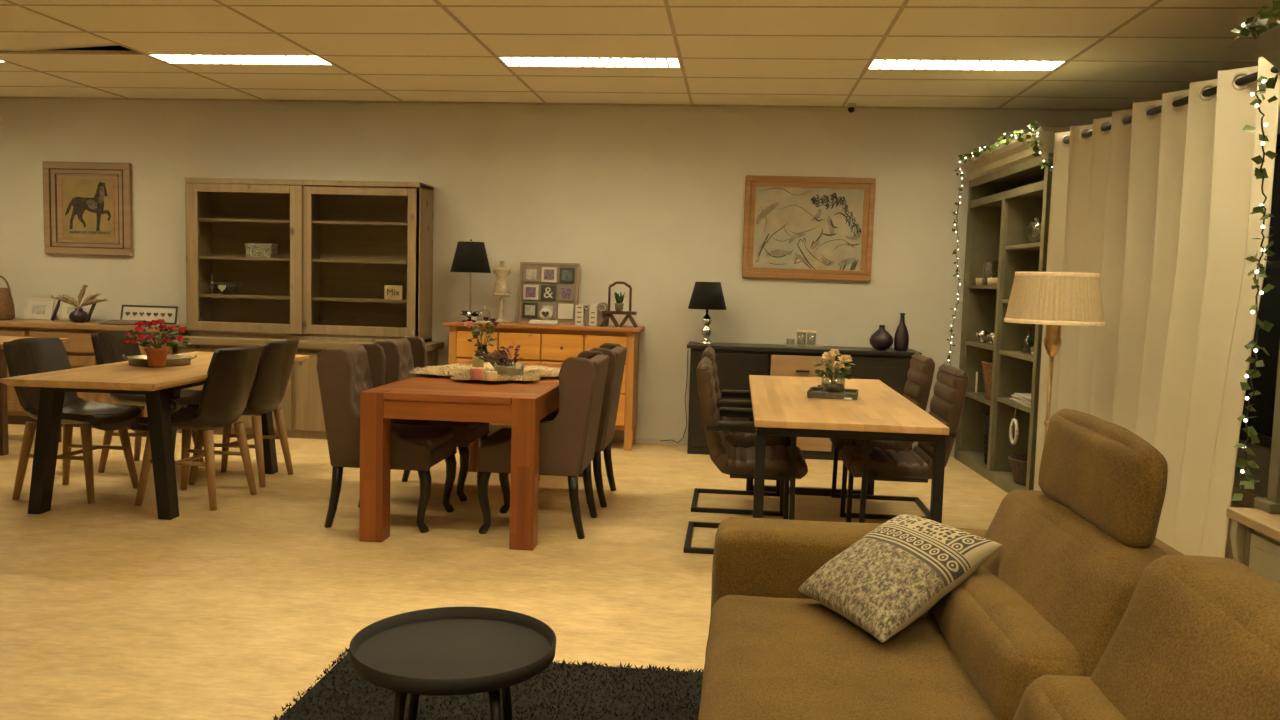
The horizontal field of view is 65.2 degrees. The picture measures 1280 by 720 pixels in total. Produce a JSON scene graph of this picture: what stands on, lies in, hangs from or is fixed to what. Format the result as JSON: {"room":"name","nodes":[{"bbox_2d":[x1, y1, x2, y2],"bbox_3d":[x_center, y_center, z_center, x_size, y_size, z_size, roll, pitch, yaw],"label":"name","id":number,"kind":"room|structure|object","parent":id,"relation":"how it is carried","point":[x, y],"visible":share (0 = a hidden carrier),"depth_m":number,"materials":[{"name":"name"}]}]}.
{"room":"store","nodes":[
{"label":"store","id":0,"kind":"room"},
{"bbox_2d":[0,99,1112,450],"bbox_3d":[-1.190,-0.889,8.390,11.400,3.074,0.120,2,5,5],"label":"wall","id":1,"kind":"structure","parent":0,"point":[651,199],"depth_m":8.24,"materials":[{"name":"paint"}]},
{"bbox_2d":[43,161,132,255],"bbox_3d":[-4.761,-1.304,8.620,0.790,0.790,0.042,2,5,5],"label":"picture","id":2,"kind":"object","parent":1,"relation":"attached to","point":[87,206],"visible":1,"depth_m":8.62,"materials":[{"name":"brown wood"}]},
{"bbox_2d":[0,96,1128,110],"bbox_3d":[-1.162,-2.115,8.216,11.200,0.022,0.030,2,5,5],"label":"trim","id":3,"kind":"structure","parent":1,"relation":"attached to","point":[1,97],"depth_m":8.15,"materials":[{"name":"paint"}]},
{"bbox_2d":[488,431,954,456],"bbox_3d":[-1.238,0.625,8.445,11.200,0.045,0.012,2,5,5],"label":"baseboard","id":4,"kind":"structure","parent":1,"relation":"attached to","point":[615,439],"depth_m":8.31,"materials":[{"name":"white paint"}]},
{"bbox_2d":[742,175,875,280],"bbox_3d":[1.353,-1.060,8.050,1.038,0.831,0.035,2,5,5],"label":"picture","id":5,"kind":"object","parent":1,"relation":"attached to","point":[796,227],"visible":1,"depth_m":8.05,"materials":[{"name":"paper"}]},
{"bbox_2d":[0,424,1261,719],"bbox_3d":[-1.822,1.163,2.443,11.400,0.100,12.320,2,5,5],"label":"floor","id":6,"kind":"structure","parent":0,"point":[111,609],"depth_m":4.56,"materials":[{"name":"plastic"}]},
{"bbox_2d":[0,336,69,455],"bbox_3d":[-4.937,0.237,7.338,1.120,0.790,0.720,2,5,5],"label":"dining table","id":7,"kind":"object","parent":6,"relation":"on","point":[4,447],"visible":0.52,"depth_m":7.01,"materials":[{"name":"brown wood"}]},
{"bbox_2d":[3,337,141,503],"bbox_3d":[-3.349,0.337,5.892,0.620,0.916,0.496,2,5,5],"label":"shell chair","id":8,"kind":"object","parent":6,"relation":"on","point":[24,356],"visible":0.86,"depth_m":5.86,"materials":[{"name":"brown leather"}]},
{"bbox_2d":[0,318,187,429],"bbox_3d":[-5.043,0.102,8.507,2.580,0.865,0.499,2,5,5],"label":"sideboard","id":9,"kind":"object","parent":6,"relation":"on","point":[80,351],"visible":0.1,"depth_m":8.24,"materials":[{"name":"brown wood"}]},
{"bbox_2d":[0,275,14,319],"bbox_3d":[-5.431,-0.531,8.475,0.224,0.378,0.221,2,5,5],"label":"rattan basket","id":10,"kind":"object","parent":9,"relation":"on","point":[7,310],"visible":1,"depth_m":8.44,"materials":[{"name":"wicker"}]},
{"bbox_2d":[23,298,59,320],"bbox_3d":[-5.143,-0.435,8.585,0.308,0.192,0.096,2,5,-1],"label":"framed picture","id":11,"kind":"object","parent":9,"relation":"on","point":[35,308],"visible":0.97,"depth_m":8.59,"materials":[{"name":"paper"}]},
{"bbox_2d":[26,300,51,317],"bbox_3d":[-5.165,-0.438,8.595,0.224,0.154,0.006,2,-8,5],"label":"print","id":12,"kind":"object","parent":11,"relation":"attached to","point":[34,308],"depth_m":8.59,"materials":[{"name":"paper"}]},
{"bbox_2d":[58,299,95,321],"bbox_3d":[-4.825,-0.424,8.555,0.308,0.192,0.096,2,5,-1],"label":"framed picture","id":13,"kind":"object","parent":9,"relation":"on","point":[65,309],"visible":0.33,"depth_m":8.56,"materials":[{"name":"paper"}]},
{"bbox_2d":[61,301,85,318],"bbox_3d":[-4.847,-0.427,8.566,0.224,0.154,0.006,2,-8,5],"label":"print","id":14,"kind":"object","parent":13,"relation":"attached to","point":[66,308],"depth_m":8.57,"materials":[{"name":"paper"}]},
{"bbox_2d":[50,285,107,322],"bbox_3d":[-4.711,-0.479,8.410,0.489,0.325,0.150,2,5,5],"label":"vase","id":15,"kind":"object","parent":9,"relation":"on","point":[77,316],"visible":1,"depth_m":8.39,"materials":[{"name":"ceramic"}]},
{"bbox_2d":[99,319,146,324],"bbox_3d":[-4.285,-0.313,8.280,0.363,0.039,0.135,2,5,5],"label":"serving board","id":16,"kind":"object","parent":9,"relation":"on","point":[110,322],"visible":0.8,"depth_m":8.22,"materials":[{"name":"brown wood"}]},
{"bbox_2d":[120,305,177,324],"bbox_3d":[-4.172,-0.386,8.497,0.500,0.153,0.045,2,5,5],"label":"framed picture","id":17,"kind":"object","parent":9,"relation":"on","point":[128,312],"visible":0.91,"depth_m":8.50,"materials":[{"name":"paper"}]},
{"bbox_2d":[91,331,203,472],"bbox_3d":[-3.309,0.272,6.718,0.620,0.916,0.496,2,5,2],"label":"shell chair","id":18,"kind":"object","parent":6,"relation":"on","point":[108,346],"visible":0.48,"depth_m":6.64,"materials":[{"name":"leather"}]},
{"bbox_2d":[0,351,308,519],"bbox_3d":[-2.819,0.411,6.037,0.891,0.768,1.970,2,5,3],"label":"dining table","id":19,"kind":"object","parent":6,"relation":"on","point":[158,384],"visible":0.72,"depth_m":5.38,"materials":[{"name":"brown wood"}]},
{"bbox_2d":[122,354,196,365],"bbox_3d":[-2.885,-0.004,6.010,0.355,0.059,0.355,4,5,24],"label":"tray","id":20,"kind":"object","parent":19,"relation":"on","point":[137,360],"visible":0.74,"depth_m":5.94,"materials":[{"name":"metal"}]},
{"bbox_2d":[123,319,191,366],"bbox_3d":[-2.817,-0.101,5.807,0.382,0.273,0.342,2,5,5],"label":"potted plant","id":21,"kind":"object","parent":20,"relation":"on","point":[156,355],"visible":1,"depth_m":5.78,"materials":[{"name":"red plant"}]},
{"bbox_2d":[130,345,261,510],"bbox_3d":[-2.545,0.366,5.815,0.620,0.916,0.496,2,5,8],"label":"shell chair","id":22,"kind":"object","parent":6,"relation":"on","point":[231,373],"visible":0.83,"depth_m":5.66,"materials":[{"name":"leather"}]},
{"bbox_2d":[186,339,298,487],"bbox_3d":[-2.522,0.318,6.417,0.619,0.916,0.496,2,5,3],"label":"shell chair","id":23,"kind":"object","parent":6,"relation":"on","point":[276,360],"visible":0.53,"depth_m":6.25,"materials":[{"name":"leather"}]},
{"bbox_2d":[169,178,443,439],"bbox_3d":[-2.724,-0.420,8.227,2.120,2.080,0.550,2,5,5],"label":"cupboard","id":24,"kind":"object","parent":6,"relation":"on","point":[340,243],"visible":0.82,"depth_m":8.32,"materials":[{"name":"grey wood"}]},
{"bbox_2d":[213,282,240,294],"bbox_3d":[-3.457,-0.599,8.370,0.167,0.100,0.182,-3,6,-42],"label":"cup","id":25,"kind":"object","parent":24,"relation":"on","point":[226,288],"visible":1,"depth_m":8.32,"materials":[{"name":"black ceramic"}]},
{"bbox_2d":[245,243,277,257],"bbox_3d":[-3.144,-0.909,8.310,0.226,0.115,0.116,2,5,5],"label":"box","id":26,"kind":"object","parent":24,"relation":"on","point":[260,250],"visible":0.93,"depth_m":8.26,"materials":[{"name":"paper"}]},
{"bbox_2d":[199,256,406,264],"bbox_3d":[-2.723,-0.826,8.297,1.888,0.022,0.296,2,5,5],"label":"shelf","id":27,"kind":"object","parent":24,"relation":"attached to","point":[280,260],"depth_m":8.40,"materials":[{"name":"brown wood"}]},
{"bbox_2d":[199,294,406,302],"bbox_3d":[-2.732,-0.512,8.322,1.888,0.022,0.296,2,5,5],"label":"shelf","id":28,"kind":"object","parent":24,"relation":"attached to","point":[283,298],"depth_m":8.42,"materials":[{"name":"brown wood"}]},
{"bbox_2d":[199,218,407,226],"bbox_3d":[-2.715,-1.135,8.272,1.888,0.022,0.296,2,5,5],"label":"shelf","id":29,"kind":"object","parent":24,"relation":"attached to","point":[211,222],"depth_m":8.34,"materials":[{"name":"brown wood"}]},
{"bbox_2d":[384,285,402,299],"bbox_3d":[-2.026,-0.554,8.223,0.150,0.115,0.023,2,5,5],"label":"sign","id":30,"kind":"object","parent":24,"relation":"on","point":[390,292],"visible":1,"depth_m":8.21,"materials":[{"name":"beige wood"}]},
{"bbox_2d":[317,344,456,532],"bbox_3d":[-1.372,0.408,5.485,0.627,0.957,0.540,2,5,5],"label":"wingback chair","id":31,"kind":"object","parent":6,"relation":"on","point":[416,445],"visible":0.77,"depth_m":5.24,"materials":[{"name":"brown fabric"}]},
{"bbox_2d":[372,336,488,501],"bbox_3d":[-1.299,0.350,6.239,0.627,0.957,0.540,2,5,5],"label":"wingback chair","id":32,"kind":"object","parent":6,"relation":"on","point":[405,354],"visible":0.37,"depth_m":6.00,"materials":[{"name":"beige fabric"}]},
{"bbox_2d":[359,361,582,550],"bbox_3d":[-0.868,0.475,5.965,0.890,0.761,2.000,2,5,5],"label":"dining table","id":33,"kind":"object","parent":6,"relation":"on","point":[522,405],"visible":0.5,"depth_m":4.99,"materials":[{"name":"red wood"}]},
{"bbox_2d":[410,362,559,380],"bbox_3d":[-0.857,0.058,5.968,0.948,0.044,1.000,5,5,33],"label":"table runner","id":34,"kind":"object","parent":33,"relation":"on","point":[459,372],"visible":0.55,"depth_m":5.83,"materials":[{"name":"fabric"}]},
{"bbox_2d":[470,367,482,379],"bbox_3d":[-0.900,0.071,5.509,0.072,0.068,0.072,2,5,5],"label":"candle","id":35,"kind":"object","parent":34,"relation":"on","point":[476,373],"visible":1,"depth_m":5.48,"materials":[{"name":"wax"}]},
{"bbox_2d":[472,356,483,367],"bbox_3d":[-0.988,0.015,6.099,0.068,0.081,0.068,2,5,5],"label":"candle","id":36,"kind":"object","parent":34,"relation":"on","point":[476,362],"visible":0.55,"depth_m":6.07,"materials":[{"name":"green wax"}]},
{"bbox_2d":[464,317,498,362],"bbox_3d":[-1.011,-0.121,6.361,0.233,0.309,0.175,2,5,5],"label":"flowers","id":37,"kind":"object","parent":34,"relation":"on","point":[476,332],"visible":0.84,"depth_m":6.35,"materials":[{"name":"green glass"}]},
{"bbox_2d":[485,370,496,380],"bbox_3d":[-0.812,0.084,5.452,0.068,0.056,0.068,2,5,5],"label":"candle","id":38,"kind":"object","parent":34,"relation":"on","point":[491,375],"visible":1,"depth_m":5.42,"materials":[{"name":"beige wax"}]},
{"bbox_2d":[474,345,524,375],"bbox_3d":[-0.810,-0.001,5.726,0.305,0.182,0.181,2,5,5],"label":"basket","id":39,"kind":"object","parent":34,"relation":"on","point":[507,367],"visible":0.98,"depth_m":5.70,"materials":[{"name":"metal"}]},
{"bbox_2d":[274,647,703,719],"bbox_3d":[-0.051,1.164,2.267,2.256,0.023,2.471,2,5,5],"label":"rug","id":40,"kind":"object","parent":6,"relation":"on","point":[562,691],"visible":0.52,"depth_m":3.19,"materials":[{"name":"carpet"}]},
{"bbox_2d":[349,607,555,719],"bbox_3d":[-0.470,0.913,2.525,0.508,0.427,0.508,2,5,5],"label":"coffee table","id":41,"kind":"object","parent":40,"relation":"on","point":[442,651],"visible":1,"depth_m":2.50,"materials":[{"name":"black paint"}]},
{"bbox_2d":[698,409,1279,719],"bbox_3d":[0.734,0.677,2.051,1.231,1.021,2.135,2,5,5],"label":"sofa","id":42,"kind":"object","parent":40,"relation":"on","point":[1080,612],"visible":0.96,"depth_m":2.19,"materials":[{"name":"brown fabric"}]},
{"bbox_2d":[698,595,998,719],"bbox_3d":[0.536,0.835,1.962,0.865,0.189,1.895,2,5,5],"label":"seat cushion","id":43,"kind":"object","parent":42,"relation":"on","point":[768,657],"depth_m":2.32,"materials":[{"name":"fabric"}]},
{"bbox_2d":[798,514,1001,642],"bbox_3d":[0.658,0.563,2.701,0.451,0.235,0.406,-2,6,-35],"label":"throw pillow","id":44,"kind":"object","parent":42,"relation":"on","point":[899,570],"visible":1,"depth_m":2.61,"materials":[{"name":"fabric"}]},
{"bbox_2d":[929,566,1085,719],"bbox_3d":[0.871,0.661,2.429,0.220,0.206,0.873,2,5,5],"label":"lumbar cushion","id":45,"kind":"object","parent":42,"relation":"on","point":[997,636],"depth_m":2.22,"materials":[{"name":"fabric"}]},
{"bbox_2d":[1013,675,1127,719],"bbox_3d":[0.788,0.730,1.571,0.219,0.202,0.902,2,5,5],"label":"lumbar cushion","id":46,"kind":"object","parent":42,"relation":"on","point":[1035,697],"depth_m":1.86,"materials":[{"name":"fabric"}]},
{"bbox_2d":[981,490,1168,676],"bbox_3d":[1.018,0.582,2.461,0.315,0.426,1.012,2,5,5],"label":"cushion","id":47,"kind":"object","parent":42,"relation":"on","point":[1063,579],"depth_m":2.23,"materials":[{"name":"fabric"}]},
{"bbox_2d":[1090,555,1279,719],"bbox_3d":[0.933,0.626,1.539,0.325,0.484,0.901,2,5,5],"label":"cushion","id":48,"kind":"object","parent":42,"relation":"on","point":[1195,637],"depth_m":1.68,"materials":[{"name":"fabric"}]},
{"bbox_2d":[477,350,608,538],"bbox_3d":[-0.519,0.435,5.445,0.627,0.957,0.540,2,5,5],"label":"wingback chair","id":49,"kind":"object","parent":6,"relation":"on","point":[568,434],"visible":0.95,"depth_m":5.18,"materials":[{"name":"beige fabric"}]},
{"bbox_2d":[442,320,644,450],"bbox_3d":[-0.784,0.196,8.144,1.590,0.975,0.436,2,5,5],"label":"sideboard","id":50,"kind":"object","parent":6,"relation":"on","point":[547,344],"visible":0.35,"depth_m":7.93,"materials":[{"name":"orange wood"}]},
{"bbox_2d":[450,239,490,321],"bbox_3d":[-1.375,-0.644,8.114,0.327,0.668,0.327,2,5,5],"label":"table lamp","id":51,"kind":"object","parent":50,"relation":"on","point":[471,257],"visible":0.97,"depth_m":7.99,"materials":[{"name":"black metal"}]},
{"bbox_2d":[492,261,510,322],"bbox_3d":[-1.122,-0.552,8.097,0.124,0.502,0.131,-3,6,-44],"label":"mannequin","id":52,"kind":"object","parent":50,"relation":"on","point":[501,288],"visible":1,"depth_m":8.06},
{"bbox_2d":[528,308,557,324],"bbox_3d":[-0.773,-0.351,8.008,0.236,0.135,0.058,2,5,5],"label":"heart ornament","id":53,"kind":"object","parent":50,"relation":"on","point":[545,313],"visible":1,"depth_m":7.99,"materials":[{"name":"white paint"}]},
{"bbox_2d":[518,262,579,323],"bbox_3d":[-0.750,-0.549,8.219,0.490,0.500,0.075,2,5,5],"label":"photo board","id":54,"kind":"object","parent":50,"relation":"on","point":[554,287],"visible":0.98,"depth_m":8.21,"materials":[{"name":"white paint"}]},
{"bbox_2d":[560,306,570,316],"bbox_3d":[-0.609,-0.398,8.184,0.084,0.084,0.002,2,-1,5],"label":"print","id":55,"kind":"object","parent":54,"relation":"attached to","point":[565,311],"depth_m":8.18,"materials":[{"name":"paper"}]},
{"bbox_2d":[561,288,571,298],"bbox_3d":[-0.604,-0.546,8.186,0.084,0.084,0.002,2,-1,5],"label":"print","id":56,"kind":"object","parent":54,"relation":"attached to","point":[566,293],"depth_m":8.18},
{"bbox_2d":[575,305,583,325],"bbox_3d":[-0.479,-0.358,8.008,0.065,0.165,0.102,2,5,5],"label":"book","id":57,"kind":"object","parent":50,"relation":"on","point":[579,309],"visible":1,"depth_m":7.96,"materials":[{"name":"paper"}]},
{"bbox_2d":[589,305,597,325],"bbox_3d":[-0.370,-0.354,7.998,0.060,0.165,0.102,2,5,5],"label":"book","id":58,"kind":"object","parent":50,"relation":"on","point":[593,309],"visible":1,"depth_m":7.95,"materials":[{"name":"paper"}]},
{"bbox_2d":[597,302,608,325],"bbox_3d":[-0.300,-0.368,8.036,0.090,0.190,0.111,2,5,5],"label":"ornament","id":59,"kind":"object","parent":50,"relation":"on","point":[603,306],"visible":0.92,"depth_m":7.99,"materials":[{"name":"silver metal"}]},
{"bbox_2d":[600,311,637,327],"bbox_3d":[-0.166,-0.325,7.992,0.298,0.131,0.100,2,5,5],"label":"stand","id":60,"kind":"object","parent":50,"relation":"on","point":[628,314],"visible":0.95,"depth_m":7.95,"materials":[{"name":"brown wood"}]},
{"bbox_2d":[614,291,624,310],"bbox_3d":[-0.166,-0.470,7.950,0.099,0.164,0.076,2,5,5],"label":"potted plant","id":61,"kind":"object","parent":60,"relation":"on","point":[619,303],"visible":1,"depth_m":7.93,"materials":[{"name":"green plant"}]},
{"bbox_2d":[608,281,631,310],"bbox_3d":[-0.160,-0.509,7.987,0.188,0.235,0.020,2,5,5],"label":"arched frame","id":62,"kind":"object","parent":60,"relation":"on","point":[616,282],"visible":1,"depth_m":7.98,"materials":[{"name":"brown wood"}]},
{"bbox_2d":[539,343,626,507],"bbox_3d":[-0.429,0.379,6.177,0.627,0.957,0.540,2,5,5],"label":"wingback chair","id":63,"kind":"object","parent":6,"relation":"on","point":[616,353],"visible":0.21,"depth_m":5.93,"materials":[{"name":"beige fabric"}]},
{"bbox_2d":[691,346,790,515],"bbox_3d":[0.638,0.411,6.107,0.603,0.950,0.584,2,5,5],"label":"chair","id":64,"kind":"object","parent":6,"relation":"on","point":[736,439],"visible":0.42,"depth_m":5.89,"materials":[{"name":"brown leather"}]},
{"bbox_2d":[683,357,807,553],"bbox_3d":[0.557,0.480,5.213,0.603,0.950,0.584,2,5,5],"label":"chair","id":65,"kind":"object","parent":6,"relation":"on","point":[787,463],"visible":0.84,"depth_m":5.00,"materials":[{"name":"brown leather"}]},
{"bbox_2d":[687,341,921,460],"bbox_3d":[1.263,0.325,7.947,1.790,0.862,0.454,2,5,5],"label":"sideboard","id":66,"kind":"object","parent":6,"relation":"on","point":[735,362],"visible":0.41,"depth_m":7.75,"materials":[{"name":"black wood"}]},
{"bbox_2d":[688,282,726,343],"bbox_3d":[0.533,-0.375,7.950,0.307,0.490,0.307,2,5,5],"label":"table lamp","id":67,"kind":"object","parent":66,"relation":"on","point":[706,296],"visible":1,"depth_m":7.84,"materials":[{"name":"fabric"}]},
{"bbox_2d":[785,343,826,347],"bbox_3d":[1.311,-0.114,7.895,0.320,0.022,0.160,2,5,5],"label":"tray","id":68,"kind":"object","parent":66,"relation":"on","point":[786,344],"visible":1,"depth_m":7.82,"materials":[{"name":"silver metal"}]},
{"bbox_2d":[869,325,892,349],"bbox_3d":[1.892,-0.178,7.834,0.185,0.192,0.184,2,5,5],"label":"vase","id":69,"kind":"object","parent":66,"relation":"on","point":[881,339],"visible":1,"depth_m":7.78,"materials":[{"name":"ceramic"}]},
{"bbox_2d":[894,313,908,350],"bbox_3d":[2.047,-0.221,7.816,0.113,0.290,0.112,2,5,5],"label":"vase","id":70,"kind":"object","parent":66,"relation":"on","point":[901,339],"visible":1,"depth_m":7.78,"materials":[{"name":"ceramic"}]},
{"bbox_2d":[746,375,948,523],"bbox_3d":[1.007,0.572,5.418,0.830,0.760,2.140,2,5,5],"label":"dining table","id":71,"kind":"object","parent":6,"relation":"on","point":[781,406],"visible":0.72,"depth_m":4.54,"materials":[{"name":"brown wood"}]},
{"bbox_2d":[807,387,857,399],"bbox_3d":[1.037,0.179,5.370,0.260,0.030,0.260,3,5,13],"label":"tray","id":72,"kind":"object","parent":71,"relation":"on","point":[813,392],"visible":0.96,"depth_m":5.26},
{"bbox_2d":[813,349,854,392],"bbox_3d":[1.041,0.060,5.387,0.240,0.239,0.215,2,5,5],"label":"flower vase","id":73,"kind":"object","parent":72,"relation":"on","point":[833,386],"visible":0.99,"depth_m":5.35,"materials":[{"name":"clear glass"}]},
{"bbox_2d":[829,353,934,519],"bbox_3d":[1.457,0.436,6.080,0.603,0.950,0.584,2,5,5],"label":"chair","id":74,"kind":"object","parent":6,"relation":"on","point":[920,374],"visible":0.35,"depth_m":5.86,"materials":[{"name":"brown leather"}]},
{"bbox_2d":[840,364,967,522],"bbox_3d":[1.377,0.501,5.246,0.603,0.950,0.584,2,5,5],"label":"chair","id":75,"kind":"object","parent":6,"relation":"on","point":[950,387],"visible":0.73,"depth_m":5.04,"materials":[{"name":"brown leather"}]},
{"bbox_2d":[954,127,1069,492],"bbox_3d":[2.661,-0.306,7.032,0.445,2.345,1.782,2,5,2],"label":"bookcase","id":76,"kind":"object","parent":6,"relation":"on","point":[1008,189],"visible":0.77,"depth_m":7.07,"materials":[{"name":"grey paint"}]},
{"bbox_2d":[945,168,963,364],"bbox_3d":[2.495,-0.666,7.906,0.128,1.690,0.107,2,5,5],"label":"garland","id":77,"kind":"object","parent":76,"relation":"hanging from","point":[961,173],"visible":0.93,"depth_m":7.90,"materials":[{"name":"plant"}]},
{"bbox_2d":[976,330,989,342],"bbox_3d":[2.637,-0.183,7.687,0.110,0.100,0.110,2,5,5],"label":"bowl","id":78,"kind":"object","parent":76,"relation":"on","point":[982,335],"visible":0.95,"depth_m":7.66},
{"bbox_2d":[975,361,992,399],"bbox_3d":[2.673,0.157,7.361,0.320,0.277,0.320,-1,6,-34],"label":"wicker basket","id":79,"kind":"object","parent":76,"relation":"on","point":[987,366],"visible":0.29,"depth_m":7.33,"materials":[{"name":"brown wicker"}]},
{"bbox_2d":[983,413,989,464],"bbox_3d":[2.668,0.591,7.335,0.308,0.363,0.306,2,5,5],"label":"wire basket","id":80,"kind":"object","parent":76,"relation":"on","point":[985,424],"visible":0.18,"depth_m":7.35,"materials":[{"name":"black metal"}]},
{"bbox_2d":[955,121,1052,170],"bbox_3d":[2.443,-1.373,6.924,0.311,0.325,1.862,1,5,-3],"label":"garland","id":81,"kind":"object","parent":76,"relation":"on","point":[1016,133],"visible":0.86,"depth_m":6.38,"materials":[{"name":"plant"}]},
{"bbox_2d":[1009,405,1019,444],"bbox_3d":[2.468,0.425,6.567,0.042,0.265,0.134,2,5,2],"label":"ornament","id":82,"kind":"object","parent":76,"relation":"hanging from","point":[1013,421],"visible":1,"depth_m":6.55,"materials":[{"name":"white paint"}]},
{"bbox_2d":[1008,454,1027,485],"bbox_3d":[2.636,0.742,6.675,0.342,0.167,0.342,2,5,5],"label":"wicker basket","id":83,"kind":"object","parent":76,"relation":"on","point":[1018,463],"visible":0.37,"depth_m":6.63,"materials":[{"name":"wicker"}]},
{"bbox_2d":[1009,393,1030,407],"bbox_3d":[2.646,0.270,6.592,0.291,0.063,0.489,2,5,2],"label":"magazine stack","id":84,"kind":"object","parent":76,"relation":"on","point":[1024,399],"visible":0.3,"depth_m":6.61,"materials":[{"name":"paper"}]},
{"bbox_2d":[1009,398,1030,405],"bbox_3d":[2.643,0.282,6.601,0.250,0.011,0.415,1,5,-2],"label":"magazine","id":85,"kind":"object","parent":84,"relation":"on","point":[1022,401],"depth_m":6.58,"materials":[{"name":"paper"}]},
{"bbox_2d":[1011,395,1030,400],"bbox_3d":[2.646,0.259,6.565,0.250,0.011,0.405,1,5,-4],"label":"magazine","id":86,"kind":"object","parent":84,"relation":"on","point":[1015,397],"depth_m":6.61,"materials":[{"name":"paper"}]},
{"bbox_2d":[1012,400,1030,407],"bbox_3d":[2.643,0.294,6.619,0.250,0.011,0.420,2,5,7],"label":"magazine","id":87,"kind":"object","parent":84,"relation":"on","point":[1025,403],"depth_m":6.54,"materials":[{"name":"paper"}]},
{"bbox_2d":[1013,397,1030,404],"bbox_3d":[2.641,0.271,6.582,0.250,0.011,0.410,2,5,4],"label":"magazine","id":88,"kind":"object","parent":84,"relation":"on","point":[1020,400],"depth_m":6.57,"materials":[{"name":"paper"}]},
{"bbox_2d":[1014,393,1030,399],"bbox_3d":[2.641,0.247,6.546,0.250,0.011,0.400,2,5,2],"label":"magazine","id":89,"kind":"object","parent":84,"relation":"on","point":[1017,396],"depth_m":6.65,"materials":[{"name":"paper"}]},
{"bbox_2d":[1031,218,1040,239],"bbox_3d":[2.663,-0.862,6.608,0.220,0.198,0.220,2,5,5],"label":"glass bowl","id":90,"kind":"object","parent":76,"relation":"on","point":[1038,230],"visible":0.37,"depth_m":6.60,"materials":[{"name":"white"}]},
{"bbox_2d":[1004,272,1104,490],"bbox_3d":[1.985,0.300,4.869,0.454,1.445,0.454,2,5,5],"label":"floor lamp","id":91,"kind":"object","parent":6,"relation":"on","point":[1052,300],"visible":0.8,"depth_m":4.66,"materials":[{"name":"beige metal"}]},
{"bbox_2d":[1044,325,1061,356],"bbox_3d":[1.997,-0.126,4.835,0.080,0.220,0.080,2,5,5],"label":"socket","id":92,"kind":"object","parent":91,"relation":"attached to","point":[1052,341],"depth_m":4.81,"materials":[{"name":"gold metal"}]},
{"bbox_2d":[1226,25,1279,584],"bbox_3d":[1.887,0.180,2.230,0.470,2.100,1.360,2,5,5],"label":"hutch","id":93,"kind":"object","parent":6,"relation":"on","point":[1255,532],"visible":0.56,"depth_m":2.82,"materials":[{"name":"brown wood"}]},
{"bbox_2d":[1226,507,1279,541],"bbox_3d":[1.878,0.499,2.260,0.470,0.030,1.270,2,5,5],"label":"countertop","id":94,"kind":"structure","parent":93,"relation":"on","point":[1263,522],"depth_m":2.78,"materials":[{"name":"brown wood"}]},
{"bbox_2d":[1230,0,1279,44],"bbox_3d":[1.697,-0.922,2.460,0.144,0.107,0.961,2,5,5],"label":"garland","id":95,"kind":"object","parent":93,"relation":"on","point":[1266,12],"visible":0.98,"depth_m":2.79,"materials":[{"name":"plant"}]},
{"bbox_2d":[1232,72,1278,500],"bbox_3d":[1.790,-0.201,2.904,0.118,1.235,0.100,-1,5,-30],"label":"garland","id":96,"kind":"object","parent":93,"relation":"hanging from","point":[1261,173],"visible":1,"depth_m":2.91,"materials":[{"name":"plant"}]},
{"bbox_2d":[0,0,1279,108],"bbox_3d":[-1.743,-1.658,2.217,11.188,0.015,12.108,2,5,5],"label":"ceiling","id":97,"kind":"structure","parent":0,"point":[489,20],"depth_m":6.14,"materials":[{"name":"tile"}]},
{"bbox_2d":[0,32,116,50],"bbox_3d":[-3.949,-2.100,6.481,1.160,0.066,0.571,2,5,5],"label":"tile","id":98,"kind":"structure","parent":97,"relation":"attached to","point":[9,41],"depth_m":6.53,"materials":[{"name":"tile"}]},
{"bbox_2d":[54,45,132,50],"bbox_3d":[-1.735,-1.930,2.195,11.200,0.040,12.120,2,5,5],"label":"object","id":99,"kind":"structure","parent":97,"relation":"in","point":[118,47],"depth_m":7.81,"materials":[{"name":"black"}]},
{"bbox_2d":[151,55,331,64],"bbox_3d":[-2.712,-2.096,6.811,1.184,0.100,0.284,2,5,5],"label":"ceiling lamp","id":100,"kind":"object","parent":97,"relation":"attached to","point":[173,59],"visible":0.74,"depth_m":6.87,"materials":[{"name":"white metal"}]},
{"bbox_2d":[498,57,680,67],"bbox_3d":[-0.324,-2.012,6.587,1.184,0.100,0.284,2,5,5],"label":"ceiling lamp","id":101,"kind":"object","parent":97,"relation":"attached to","point":[509,61],"visible":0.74,"depth_m":6.65,"materials":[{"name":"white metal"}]},
{"bbox_2d":[868,60,1065,70],"bbox_3d":[2.064,-1.927,6.362,1.184,0.100,0.284,2,5,5],"label":"ceiling lamp","id":102,"kind":"object","parent":97,"relation":"attached to","point":[875,64],"visible":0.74,"depth_m":6.42,"materials":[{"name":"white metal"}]},
{"bbox_2d":[1063,66,1278,143],"bbox_3d":[2.513,-1.220,4.950,0.060,0.060,2.321,2,5,1],"label":"curtain rod","id":103,"kind":"object","parent":97,"relation":"attached to","point":[1252,77],"visible":0.48,"depth_m":4.60,"materials":[{"name":"black metal"}]},
{"bbox_2d":[1034,57,1279,557],"bbox_3d":[2.480,-0.141,5.032,0.132,2.275,2.113,2,5,0],"label":"curtain","id":104,"kind":"object","parent":103,"relation":"hanging from","point":[1159,206],"visible":0.7,"depth_m":4.63,"materials":[{"name":"fabric"}]},
{"bbox_2d":[1233,107,1279,497],"bbox_3d":[3.854,-0.218,1.787,0.120,3.074,12.120,2,5,5],"label":"wall","id":105,"kind":"structure","parent":0,"point":[1263,454],"depth_m":6.86,"materials":[{"name":"paint"}]},
{"bbox_2d":[1239,134,1279,448],"bbox_3d":[3.848,-0.113,2.188,0.080,2.100,10.170,2,5,5],"label":"window","id":106,"kind":"structure","parent":105,"relation":"in","point":[1269,306],"depth_m":6.82,"materials":[{"name":"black glass"}]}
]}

